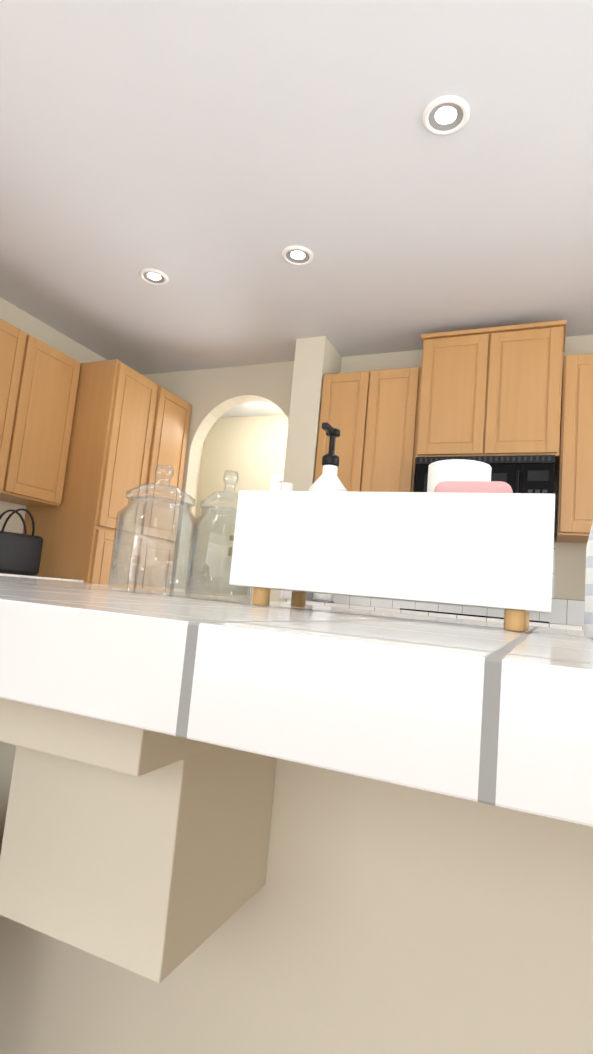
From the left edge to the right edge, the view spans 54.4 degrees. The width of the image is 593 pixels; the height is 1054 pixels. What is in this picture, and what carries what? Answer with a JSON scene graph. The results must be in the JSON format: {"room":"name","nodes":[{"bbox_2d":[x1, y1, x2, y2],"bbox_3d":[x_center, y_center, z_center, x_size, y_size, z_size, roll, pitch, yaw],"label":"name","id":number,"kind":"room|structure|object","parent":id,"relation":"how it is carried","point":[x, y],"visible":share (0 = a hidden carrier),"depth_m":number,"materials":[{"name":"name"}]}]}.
{"room":"kitchen","nodes":[
{"label":"kitchen","id":0,"kind":"room"},
{"bbox_2d":[0,297,202,592],"bbox_3d":[-2.054,-0.143,4.010,0.150,2.740,4.820,2,-7,24],"label":"wall","id":1,"kind":"structure","parent":0,"point":[19,318],"depth_m":4.12,"materials":[{"name":"paint"}]},
{"bbox_2d":[0,319,39,498],"bbox_3d":[-1.999,-0.762,3.453,0.353,1.040,0.600,2,-7,24],"label":"upper cabinet","id":2,"kind":"object","parent":1,"relation":"attached to","point":[19,349],"depth_m":3.58,"materials":[{"name":"brown wood"}]},
{"bbox_2d":[0,341,80,505],"bbox_3d":[-1.828,-0.699,3.844,0.353,1.040,0.532,2,-7,24],"label":"upper cabinet","id":3,"kind":"object","parent":1,"relation":"attached to","point":[38,384],"depth_m":3.84,"materials":[{"name":"brown wood"}]},
{"bbox_2d":[188,415,288,597],"bbox_3d":[-0.103,0.235,5.673,2.100,2.740,0.150,2,-7,24],"label":"wall","id":4,"kind":"structure","parent":0,"point":[251,450],"depth_m":5.91,"materials":[{"name":"paint"}]},
{"bbox_2d":[228,534,233,541],"bbox_3d":[-0.652,0.114,5.833,0.090,0.090,0.026,2,-7,24],"label":"light switch","id":5,"kind":"object","parent":4,"relation":"attached to","point":[231,537],"depth_m":5.82,"materials":[{"name":"white plastic"}]},
{"bbox_2d":[270,474,283,490],"bbox_3d":[0.139,0.550,5.507,1.000,2.120,0.168,2,-7,24],"label":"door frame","id":6,"kind":"structure","parent":4,"relation":"attached to","point":[274,484],"depth_m":5.73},
{"bbox_2d":[244,336,341,601],"bbox_3d":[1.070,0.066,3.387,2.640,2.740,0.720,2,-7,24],"label":"pillar","id":7,"kind":"structure","parent":0,"point":[316,359],"depth_m":3.98,"materials":[{"name":"paint"}]},
{"bbox_2d":[0,0,592,417],"bbox_3d":[0.898,-1.580,1.532,7.750,0.040,9.800,2,-7,24],"label":"ceiling","id":8,"kind":"structure","parent":0,"point":[212,160],"depth_m":2.49,"materials":[{"name":"paint"}]},
{"bbox_2d":[139,268,168,284],"bbox_3d":[-0.847,-1.482,3.422,0.170,0.014,0.170,2,-7,24],"label":"recessed light","id":9,"kind":"object","parent":8,"relation":"in","point":[153,276],"visible":1,"depth_m":3.42,"materials":[{"name":"white"}]},
{"bbox_2d":[282,245,313,264],"bbox_3d":[0.006,-1.446,3.078,0.170,0.014,0.170,2,-7,24],"label":"recessed light","id":10,"kind":"object","parent":8,"relation":"in","point":[297,255],"visible":1,"depth_m":3.07,"materials":[{"name":"white"}]},
{"bbox_2d":[422,95,469,134],"bbox_3d":[0.550,-1.512,2.124,0.170,0.014,0.170,2,-7,24],"label":"recessed light","id":11,"kind":"object","parent":8,"relation":"in","point":[446,115],"visible":1,"depth_m":2.12,"materials":[{"name":"white"}]},
{"bbox_2d":[144,334,592,625],"bbox_3d":[1.731,0.147,3.566,7.450,2.740,0.150,2,-7,24],"label":"wall","id":12,"kind":"structure","parent":0,"point":[212,396],"depth_m":4.60,"materials":[{"name":"paint"}]},
{"bbox_2d":[280,543,584,625],"bbox_3d":[1.052,0.276,3.363,2.180,0.484,0.719,2,-7,24],"label":"backsplash","id":13,"kind":"structure","parent":12,"relation":"attached to","point":[568,611],"depth_m":3.62,"materials":[{"name":"tile"}]},
{"bbox_2d":[311,593,333,602],"bbox_3d":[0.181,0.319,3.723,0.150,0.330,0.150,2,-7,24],"label":"electrical outlet","id":14,"kind":"object","parent":13,"relation":"attached to","point":[323,597],"visible":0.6,"depth_m":3.65,"materials":[{"name":"white plastic"}]},
{"bbox_2d":[314,320,592,542],"bbox_3d":[1.196,-0.570,3.617,2.172,1.255,0.385,2,-7,24],"label":"upper cabinet","id":15,"kind":"object","parent":12,"relation":"attached to","point":[492,391],"visible":0.83,"depth_m":3.50,"materials":[{"name":"brown wood"}]},
{"bbox_2d":[414,455,554,493],"bbox_3d":[1.147,-0.172,3.528,0.780,0.447,0.469,2,-7,24],"label":"microwave","id":16,"kind":"object","parent":15,"relation":"attached to","point":[526,473],"visible":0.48,"depth_m":3.29,"materials":[{"name":"black plastic"}]},
{"bbox_3d":[0.904,1.269,1.789,7.750,0.050,11.100,2,-7,24],"label":"floor","id":17,"kind":"structure","parent":0,"visible":0},
{"bbox_2d":[0,573,83,582],"bbox_3d":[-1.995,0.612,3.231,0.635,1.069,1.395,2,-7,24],"label":"countertop","id":18,"kind":"structure","parent":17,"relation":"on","point":[37,577],"depth_m":3.48,"materials":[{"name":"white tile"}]},
{"bbox_2d":[0,508,42,575],"bbox_3d":[-1.746,0.086,3.551,0.227,0.402,0.339,2,-7,24],"label":"handbag","id":19,"kind":"object","parent":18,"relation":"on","point":[20,554],"visible":1,"depth_m":3.52,"materials":[{"name":"black leather"}]},
{"bbox_2d":[22,359,190,590],"bbox_3d":[-1.455,0.105,4.364,0.673,2.439,0.910,2,-7,24],"label":"pantry","id":20,"kind":"object","parent":17,"relation":"on","point":[130,429],"visible":0.44,"depth_m":4.01,"materials":[{"name":"brown wood"}]},
{"bbox_2d":[0,708,592,1053],"bbox_3d":[-0.043,0.615,0.888,2.238,0.855,1.145,2,-7,24],"label":"kitchen island","id":21,"kind":"object","parent":17,"relation":"on","point":[232,826],"depth_m":0.55,"materials":[{"name":"paint"}]},
{"bbox_2d":[0,576,592,839],"bbox_3d":[-0.003,0.162,0.940,2.300,0.061,1.220,2,-7,24],"label":"island countertop","id":22,"kind":"structure","parent":21,"relation":"on","point":[484,718],"depth_m":0.29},
{"bbox_2d":[108,465,197,595],"bbox_3d":[-0.259,0.003,1.077,0.150,0.240,0.150,2,-7,24],"label":"jar","id":23,"kind":"object","parent":22,"relation":"on","point":[133,500],"visible":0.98,"depth_m":1.06,"materials":[{"name":"clear glass"}]},
{"bbox_2d":[185,470,252,602],"bbox_3d":[-0.120,0.013,0.971,0.110,0.220,0.110,2,-7,24],"label":"jar","id":24,"kind":"object","parent":22,"relation":"on","point":[208,510],"visible":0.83,"depth_m":0.96,"materials":[{"name":"clear glass"}]},
{"bbox_2d":[229,422,554,631],"bbox_3d":[0.148,-0.011,0.858,0.430,0.289,0.200,2,-7,24],"label":"caddy","id":25,"kind":"object","parent":22,"relation":"on","point":[464,532],"visible":1,"depth_m":0.75,"materials":[{"name":"white wood"}]},
{"bbox_2d":[584,523,592,638],"bbox_3d":[0.387,0.011,0.682,0.076,0.245,0.097,2,-7,24],"label":"spray bottle","id":26,"kind":"object","parent":22,"relation":"on","point":[588,619],"visible":1,"depth_m":0.69,"materials":[{"name":"white plastic"}]},
{"bbox_2d":[287,599,583,630],"bbox_3d":[0.994,0.966,3.292,2.136,0.921,0.686,2,-7,24],"label":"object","id":27,"kind":"object","parent":17,"relation":"on","point":[477,617],"visible":0.02,"depth_m":3.16,"materials":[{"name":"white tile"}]}
]}

